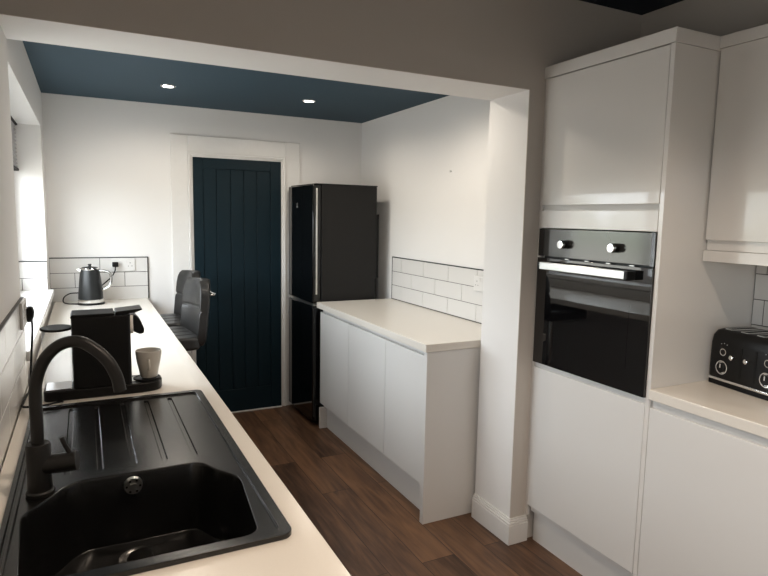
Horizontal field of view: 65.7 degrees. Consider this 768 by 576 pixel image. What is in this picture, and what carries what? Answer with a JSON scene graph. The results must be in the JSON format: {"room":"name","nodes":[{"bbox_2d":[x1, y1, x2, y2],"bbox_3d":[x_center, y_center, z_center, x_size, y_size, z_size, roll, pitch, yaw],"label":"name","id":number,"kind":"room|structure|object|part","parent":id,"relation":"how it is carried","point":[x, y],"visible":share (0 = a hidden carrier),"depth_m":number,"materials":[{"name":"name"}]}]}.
{"room":"kitchen","nodes":[
{"label":"kitchen","id":0,"kind":"room"},
{"bbox_2d":[0,39,51,472],"bbox_3d":[-0.753,0.167,0.779,0.258,2.443,6.817,-2,8,-27],"label":"wall","id":1,"kind":"structure","parent":0,"point":[24,90],"depth_m":3.50,"materials":[{"name":"white paint"}]},
{"bbox_2d":[0,297,27,467],"bbox_3d":[-0.686,0.318,0.957,0.010,0.302,2.418,-2,8,-27],"label":"backsplash","id":2,"kind":"structure","parent":1,"relation":"attached to","point":[13,359],"depth_m":1.62,"materials":[{"name":"white tile"}]},
{"bbox_3d":[-0.683,0.171,0.939,0.010,0.005,2.418,-2,8,-27],"label":"edge trim","id":3,"kind":"part","parent":2,"relation":"part of","materials":[{"name":"black metal"}]},
{"bbox_2d":[11,116,18,170],"bbox_3d":[-1.757,-0.722,2.683,0.032,0.273,1.807,-2,8,-27],"label":"window blind","id":4,"kind":"object","parent":1,"relation":"attached to","point":[13,123],"visible":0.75,"depth_m":3.38,"materials":[{"name":"grey fabric"}]},
{"bbox_2d":[19,297,26,329],"bbox_3d":[-1.179,0.083,1.947,0.012,0.086,0.146,-2,8,-27],"label":"wall socket","id":5,"kind":"object","parent":1,"relation":"attached to","point":[22,305],"visible":0.98,"depth_m":1.89,"materials":[{"name":"white plastic"}]},
{"bbox_2d":[19,261,47,290],"bbox_3d":[-2.126,-0.075,3.602,0.151,0.178,0.010,-2,8,-27],"label":"trim","id":6,"kind":"structure","parent":1,"relation":"attached to","point":[33,275],"depth_m":3.60,"materials":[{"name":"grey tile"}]},
{"bbox_2d":[20,289,53,360],"bbox_3d":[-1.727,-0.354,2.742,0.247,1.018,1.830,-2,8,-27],"label":"windowsill","id":7,"kind":"structure","parent":1,"relation":"in","point":[41,300],"depth_m":2.92,"materials":[{"name":"white paint"}]},
{"bbox_2d":[41,93,361,313],"bbox_3d":[-1.285,-0.168,4.395,2.560,2.229,0.150,-2,8,-27],"label":"wall","id":8,"kind":"structure","parent":0,"point":[107,161],"depth_m":4.03,"materials":[{"name":"white paint"}]},
{"bbox_2d":[49,257,148,301],"bbox_3d":[-1.907,-0.063,4.005,0.600,0.290,0.010,-2,8,-27],"label":"backsplash","id":9,"kind":"structure","parent":8,"relation":"attached to","point":[64,275],"depth_m":4.00,"materials":[{"name":"white tile"}]},
{"bbox_2d":[111,258,134,270],"bbox_3d":[-1.775,-0.159,4.048,0.146,0.086,0.012,-2,8,-27],"label":"wall socket","id":10,"kind":"object","parent":8,"relation":"attached to","point":[124,264],"visible":1,"depth_m":4.05,"materials":[{"name":"white plastic"}]},
{"bbox_2d":[170,134,299,412],"bbox_3d":[-1.064,-0.066,4.395,0.934,2.035,0.071,-2,8,-27],"label":"door","id":11,"kind":"structure","parent":8,"relation":"in","point":[230,198],"depth_m":4.41,"materials":[{"name":"teal paint"}]},
{"bbox_2d":[23,41,448,122],"bbox_3d":[-0.796,-1.205,3.331,2.560,0.100,2.237,-2,8,-27],"label":"ceiling","id":12,"kind":"structure","parent":0,"point":[57,69],"depth_m":3.48,"materials":[{"name":"blue paint"}]},
{"bbox_2d":[160,84,175,87],"bbox_3d":[-1.261,-1.177,3.471,0.088,0.005,0.088,-2,8,-27],"label":"recessed light","id":13,"kind":"object","parent":12,"relation":"in","point":[162,85],"visible":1,"depth_m":3.47,"materials":[{"name":"silver metal"}]},
{"bbox_2d":[302,100,315,102],"bbox_3d":[-0.486,-1.208,3.847,0.088,0.005,0.088,-2,8,-27],"label":"recessed light","id":14,"kind":"object","parent":12,"relation":"in","point":[305,101],"visible":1,"depth_m":3.84,"materials":[{"name":"silver metal"}]},
{"bbox_2d":[0,0,641,537],"bbox_3d":[-0.098,-0.067,2.413,2.904,2.543,0.277,-2,8,-27],"label":"wall","id":15,"kind":"structure","parent":0,"point":[508,43],"depth_m":2.38,"materials":[{"name":"beige paint"}]},
{"bbox_2d":[471,493,527,545],"bbox_3d":[0.556,1.108,2.885,0.110,0.122,0.295,-2,8,-27],"label":"baseboard","id":16,"kind":"structure","parent":15,"relation":"attached to","point":[511,531],"depth_m":2.79,"materials":[{"name":"white paint"}]},
{"bbox_2d":[232,405,581,575],"bbox_3d":[0.436,1.372,1.591,3.100,0.100,7.117,-2,8,-27],"label":"floor","id":17,"kind":"structure","parent":0,"point":[372,528],"depth_m":2.95,"materials":[{"name":"brown wood"}]},
{"bbox_2d":[160,270,200,326],"bbox_3d":[-1.397,0.457,3.814,0.491,1.122,0.400,-3,8,-33],"label":"bar stool","id":18,"kind":"object","parent":17,"relation":"on","point":[172,320],"visible":0.17,"depth_m":3.92,"materials":[{"name":"grey leather"}]},
{"bbox_3d":[-1.444,0.234,3.753,0.370,0.073,0.400,-3,8,-33],"label":"seat","id":19,"kind":"part","parent":18,"relation":"part of","materials":[{"name":"grey leather"}]},
{"bbox_3d":[-1.260,0.067,3.854,0.129,0.352,0.384,-3,8,-33],"label":"backrest","id":20,"kind":"part","parent":18,"relation":"part of","materials":[{"name":"grey leather"}]},
{"bbox_2d":[169,277,215,350],"bbox_3d":[-1.207,0.513,3.370,0.491,1.122,0.400,-3,8,-32],"label":"bar stool","id":21,"kind":"object","parent":17,"relation":"on","point":[191,333],"visible":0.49,"depth_m":3.38,"materials":[{"name":"grey leather"}]},
{"bbox_3d":[-1.253,0.291,3.310,0.370,0.073,0.400,-3,8,-32],"label":"seat","id":22,"kind":"part","parent":21,"relation":"part of","materials":[{"name":"grey leather"}]},
{"bbox_3d":[-1.068,0.124,3.408,0.129,0.352,0.384,-3,8,-32],"label":"backrest","id":23,"kind":"part","parent":21,"relation":"part of","materials":[{"name":"grey leather"}]},
{"bbox_2d":[289,183,378,420],"bbox_3d":[-0.387,0.101,4.460,0.516,1.712,0.501,-3,8,-28],"label":"refrigerator","id":24,"kind":"object","parent":17,"relation":"on","point":[334,228],"visible":0.7,"depth_m":4.21,"materials":[{"name":"black paint"}]},
{"bbox_3d":[-0.595,0.506,4.400,0.058,0.824,0.500,-3,8,-28],"label":"freezer door","id":25,"kind":"part","parent":24,"relation":"part of","materials":[{"name":"black metal"}]},
{"bbox_3d":[-0.580,-0.326,4.300,0.058,0.817,0.500,-3,8,-28],"label":"fridge door","id":26,"kind":"part","parent":24,"relation":"part of","materials":[{"name":"black metal"}]},
{"bbox_3d":[-0.371,-0.746,4.359,0.475,0.006,0.500,-3,8,-28],"label":"panel","id":27,"kind":"part","parent":24,"relation":"part of","materials":[{"name":"black plastic"}]},
{"bbox_2d":[319,310,480,524],"bbox_3d":[0.123,0.638,3.638,0.571,0.861,1.466,-2,8,-27],"label":"base cabinet","id":28,"kind":"object","parent":17,"relation":"on","point":[410,413],"visible":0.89,"depth_m":3.05,"materials":[{"name":"white wood"}]},
{"bbox_3d":[-0.207,0.908,4.323,0.557,0.150,0.017,-2,8,-27],"label":"panel","id":29,"kind":"part","parent":28,"relation":"part of","materials":[{"name":"white wood"}]},
{"bbox_3d":[-0.327,0.514,3.931,0.018,0.647,0.493,-2,8,-27],"label":"door","id":30,"kind":"part","parent":28,"relation":"part of","materials":[{"name":"white wood"}]},
{"bbox_3d":[-0.102,0.571,3.485,0.018,0.647,0.503,-2,8,-27],"label":"door","id":31,"kind":"part","parent":28,"relation":"part of","materials":[{"name":"white wood"}]},
{"bbox_3d":[-0.097,0.248,3.493,0.010,0.061,1.436,-2,8,-27],"label":"handle rail","id":32,"kind":"part","parent":28,"relation":"part of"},
{"bbox_2d":[317,298,481,352],"bbox_3d":[0.128,0.191,3.584,0.585,0.038,1.485,-2,8,-27],"label":"countertop","id":33,"kind":"structure","parent":28,"relation":"on","point":[426,330],"depth_m":3.37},
{"bbox_3d":[0.105,0.624,3.074,0.018,0.647,0.416,-2,8,-27],"label":"door","id":34,"kind":"part","parent":28,"relation":"part of","materials":[{"name":"white wood"}]},
{"bbox_3d":[0.445,0.720,3.001,0.571,0.861,0.030,-2,8,-27],"label":"panel","id":35,"kind":"part","parent":28,"relation":"part of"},
{"bbox_2d":[525,26,756,575],"bbox_3d":[1.060,0.146,2.508,0.558,2.140,0.640,-2,8,-27],"label":"tall cabinet","id":36,"kind":"object","parent":17,"relation":"on","point":[629,127],"visible":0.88,"depth_m":2.24,"materials":[{"name":"white laminate"}]},
{"bbox_3d":[0.942,0.062,2.767,0.532,1.941,0.016,-2,8,-27],"label":"panel","id":37,"kind":"part","parent":36,"relation":"part of","materials":[{"name":"white wood"}]},
{"bbox_2d":[533,508,632,575],"bbox_3d":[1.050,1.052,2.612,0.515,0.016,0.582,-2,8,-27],"label":"toe kick","id":38,"kind":"object","parent":36,"relation":"attached to","point":[536,512],"depth_m":2.48,"materials":[{"name":"white laminate"}]},
{"bbox_3d":[0.811,0.712,2.458,0.019,0.656,0.597,-2,8,-27],"label":"door","id":39,"kind":"part","parent":36,"relation":"part of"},
{"bbox_3d":[0.823,0.375,2.420,0.012,0.021,0.597,-2,8,-27],"label":"handle rail","id":40,"kind":"part","parent":36,"relation":"part of","materials":[{"name":"white wood"}]},
{"bbox_2d":[533,228,657,397],"bbox_3d":[0.993,0.060,2.466,0.501,0.594,0.597,-2,8,-27],"label":"oven","id":41,"kind":"object","parent":36,"relation":"in","point":[594,288],"visible":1,"depth_m":2.32,"materials":[{"name":"black glass"}]},
{"bbox_3d":[0.744,-0.180,2.463,0.022,0.035,0.035,-2,8,-27],"label":"control knob","id":42,"kind":"part","parent":41,"relation":"part of","materials":[{"name":"black plastic"}]},
{"bbox_3d":[0.775,-0.071,2.348,0.014,0.033,0.464,-2,8,-27],"label":"bar handle","id":43,"kind":"part","parent":41,"relation":"part of","materials":[{"name":"metal"}]},
{"bbox_3d":[0.822,-0.168,2.350,0.015,0.117,0.596,-2,8,-27],"label":"control panel","id":44,"kind":"part","parent":41,"relation":"part of","materials":[{"name":"metal"}]},
{"bbox_3d":[0.863,-0.149,2.228,0.022,0.035,0.035,-2,8,-27],"label":"control knob","id":45,"kind":"part","parent":41,"relation":"part of","materials":[{"name":"black plastic"}]},
{"bbox_3d":[0.829,-0.267,2.341,0.019,0.074,0.597,-2,8,-27],"label":"filler panel","id":46,"kind":"part","parent":36,"relation":"part of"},
{"bbox_3d":[0.838,-0.316,2.339,0.008,0.023,0.597,-2,8,-27],"label":"handle rail","id":47,"kind":"part","parent":36,"relation":"part of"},
{"bbox_3d":[0.835,-0.591,2.302,0.019,0.532,0.597,-2,8,-27],"label":"door","id":48,"kind":"part","parent":36,"relation":"part of","materials":[{"name":"white laminate"}]},
{"bbox_3d":[1.079,-0.892,2.384,0.558,0.048,0.640,-2,8,-27],"label":"cornice","id":49,"kind":"part","parent":36,"relation":"part of","materials":[{"name":"white laminate"}]},
{"bbox_3d":[1.199,0.205,2.240,0.553,2.091,0.018,-2,8,-27],"label":"panel","id":50,"kind":"part","parent":36,"relation":"part of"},
{"bbox_2d":[637,401,767,575],"bbox_3d":[1.598,0.921,1.498,0.554,0.861,1.816,-2,8,-27],"label":"base cabinet","id":51,"kind":"object","parent":17,"relation":"on","point":[705,507],"visible":0.92,"depth_m":1.96,"materials":[{"name":"white laminate"}]},
{"bbox_2d":[649,380,767,438],"bbox_3d":[1.600,0.474,1.442,0.556,0.038,1.816,-2,8,-27],"label":"countertop","id":52,"kind":"structure","parent":51,"relation":"on","point":[706,399],"depth_m":1.98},
{"bbox_2d":[707,327,767,400],"bbox_3d":[1.334,0.264,2.101,0.208,0.210,0.310,-1,7,-18],"label":"toaster","id":53,"kind":"object","parent":52,"relation":"on","point":[739,355],"visible":1,"depth_m":2.10,"materials":[{"name":"black plastic"}]},
{"bbox_3d":[1.238,0.248,2.106,0.029,0.017,0.016,-1,7,-18],"label":"lever knob","id":54,"kind":"part","parent":53,"relation":"part of","materials":[{"name":"silver metal"}]},
{"bbox_3d":[1.345,0.359,2.117,0.172,0.018,0.302,-1,7,-18],"label":"foot plate","id":55,"kind":"part","parent":53,"relation":"part of","materials":[{"name":"silver metal"}]},
{"bbox_3d":[1.255,0.255,2.052,0.029,0.017,0.016,-1,7,-18],"label":"lever knob","id":56,"kind":"part","parent":53,"relation":"part of","materials":[{"name":"silver metal"}]},
{"bbox_3d":[1.373,0.518,1.333,0.010,0.028,1.816,-2,8,-27],"label":"handle rail","id":57,"kind":"part","parent":51,"relation":"part of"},
{"bbox_3d":[-0.399,0.938,1.047,0.538,0.860,2.800,-2,8,-27],"label":"base cabinet","id":58,"kind":"object","parent":17,"relation":"on","visible":0},
{"bbox_2d":[0,298,350,575],"bbox_3d":[-0.829,0.375,1.895,0.567,0.038,4.817,-2,8,-27],"label":"countertop","id":59,"kind":"structure","parent":58,"relation":"on","point":[305,552],"depth_m":1.45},
{"bbox_2d":[25,335,125,499],"bbox_3d":[-0.639,0.262,1.233,0.206,0.336,0.054,0,7,-10],"label":"mixer tap","id":60,"kind":"object","parent":59,"relation":"on","point":[41,464],"visible":1,"depth_m":1.21,"materials":[{"name":"black metal"}]},
{"bbox_3d":[-0.663,0.330,1.239,0.025,0.042,0.010,0,7,-13],"label":"lever","id":61,"kind":"part","parent":60,"relation":"part of","materials":[{"name":"black metal"}]},
{"bbox_3d":[-0.630,0.212,1.222,0.192,0.232,0.024,0,7,-6],"label":"spout","id":62,"kind":"part","parent":60,"relation":"part of","materials":[{"name":"black metal"}]},
{"bbox_2d":[62,262,117,305],"bbox_3d":[-1.903,-0.030,3.861,0.340,0.259,0.240,-2,8,-27],"label":"electric kettle","id":63,"kind":"object","parent":59,"relation":"on","point":[90,291],"visible":1,"depth_m":3.78,"materials":[{"name":"grey metal"}]},
{"bbox_3d":[-1.887,-0.142,3.810,0.100,0.025,0.100,-2,8,-27],"label":"lid","id":64,"kind":"part","parent":63,"relation":"part of","materials":[{"name":"grey metal"}]},
{"bbox_3d":[-1.802,-0.051,3.852,0.080,0.141,0.020,-1,7,-16],"label":"handle","id":65,"kind":"part","parent":63,"relation":"part of","materials":[{"name":"silver metal"}]},
{"bbox_2d":[21,305,161,407],"bbox_3d":[-0.957,0.203,1.962,0.411,0.279,0.347,-2,8,-27],"label":"coffee machine","id":66,"kind":"object","parent":59,"relation":"on","point":[112,330],"visible":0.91,"depth_m":1.91,"materials":[{"name":"black plastic"}]},
{"bbox_3d":[-1.087,0.232,1.892,0.115,0.235,0.331,-2,8,-27],"label":"power cord","id":67,"kind":"part","parent":66,"relation":"part of","materials":[{"name":"black plastic"}]},
{"bbox_3d":[-1.040,0.128,1.887,0.093,0.008,0.112,-2,8,-27],"label":"tank lid","id":68,"kind":"part","parent":66,"relation":"part of","materials":[{"name":"black plastic"}]},
{"bbox_3d":[-1.043,0.315,1.910,0.074,0.004,0.096,-2,8,-27],"label":"tank seat","id":69,"kind":"part","parent":66,"relation":"part of","materials":[{"name":"silver metal"}]},
{"bbox_3d":[-0.947,0.082,1.929,0.126,0.011,0.112,-2,8,-27],"label":"lid","id":70,"kind":"part","parent":66,"relation":"part of","materials":[{"name":"black plastic"}]},
{"bbox_3d":[-0.851,0.072,1.976,0.080,0.017,0.092,-2,8,-27],"label":"lever","id":71,"kind":"part","parent":66,"relation":"part of","materials":[{"name":"black plastic"}]},
{"bbox_3d":[-0.826,0.117,1.994,0.035,0.065,0.064,-2,8,-27],"label":"coffee spout","id":72,"kind":"part","parent":66,"relation":"part of","materials":[{"name":"black plastic"}]},
{"bbox_2d":[135,347,160,377],"bbox_3d":[-0.798,0.256,2.022,0.092,0.092,0.083,5,8,28],"label":"coffee cup","id":73,"kind":"object","parent":66,"relation":"on","point":[148,359],"visible":1,"depth_m":2.00,"materials":[{"name":"ceramic"}]},
{"bbox_2d":[0,390,291,575],"bbox_3d":[-0.609,0.495,1.446,0.487,0.185,1.000,-2,8,-27],"label":"sink","id":74,"kind":"object","parent":59,"relation":"in","point":[160,481],"visible":0.93,"depth_m":1.36,"materials":[{"name":"black"}]},
{"bbox_2d":[361,95,489,298],"bbox_3d":[0.315,-0.085,3.952,0.100,2.229,2.087,-2,8,-27],"label":"wall","id":75,"kind":"structure","parent":0,"point":[429,212],"depth_m":3.83,"materials":[{"name":"white paint"}]},
{"bbox_2d":[391,256,483,323],"bbox_3d":[0.394,0.009,3.679,0.010,0.309,1.491,-2,8,-27],"label":"backsplash","id":76,"kind":"structure","parent":75,"relation":"attached to","point":[448,289],"depth_m":3.76,"materials":[{"name":"white tile"}]},
{"bbox_3d":[0.394,0.009,3.679,0.010,0.309,1.491,-2,8,-27],"label":"edge trim","id":77,"kind":"part","parent":76,"relation":"part of","materials":[{"name":"black metal"}]},
{"bbox_2d":[474,275,482,291],"bbox_3d":[0.549,-0.022,3.344,0.012,0.086,0.146,-2,8,-27],"label":"wall socket","id":78,"kind":"object","parent":75,"relation":"attached to","point":[478,280],"visible":0.7,"depth_m":3.37,"materials":[{"name":"white plastic"}]},
{"bbox_2d":[580,0,683,14],"bbox_3d":[1.008,-1.010,0.183,2.960,0.100,4.453,-2,8,-27],"label":"ceiling","id":79,"kind":"structure","parent":0,"point":[640,7],"depth_m":2.62,"materials":[{"name":"black paint"}]},
{"bbox_2d":[640,0,767,320],"bbox_3d":[2.235,0.201,0.959,0.150,2.443,4.453,-2,8,-27],"label":"wall","id":80,"kind":"structure","parent":0,"point":[720,18],"depth_m":2.46,"materials":[{"name":"beige paint"}]},
{"bbox_2d":[702,23,767,265],"bbox_3d":[1.449,-0.460,1.931,0.338,0.785,0.592,-2,8,-27],"label":"upper cabinet","id":81,"kind":"object","parent":80,"relation":"attached to","point":[737,218],"visible":1,"depth_m":2.03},
{"bbox_3d":[1.313,-0.124,1.905,0.008,0.036,0.592,-2,8,-27],"label":"handle rail","id":82,"kind":"part","parent":81,"relation":"part of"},
{"bbox_3d":[1.456,-0.830,1.887,0.338,0.041,0.592,-2,8,-27],"label":"cornice","id":83,"kind":"part","parent":81,"relation":"part of","materials":[{"name":"white laminate"}]},
{"bbox_2d":[751,265,767,329],"bbox_3d":[1.992,0.251,1.272,0.010,0.459,2.415,-2,8,-27],"label":"backsplash","id":84,"kind":"structure","parent":80,"relation":"attached to","point":[760,301],"depth_m":2.31,"materials":[{"name":"white tile"}]}
]}

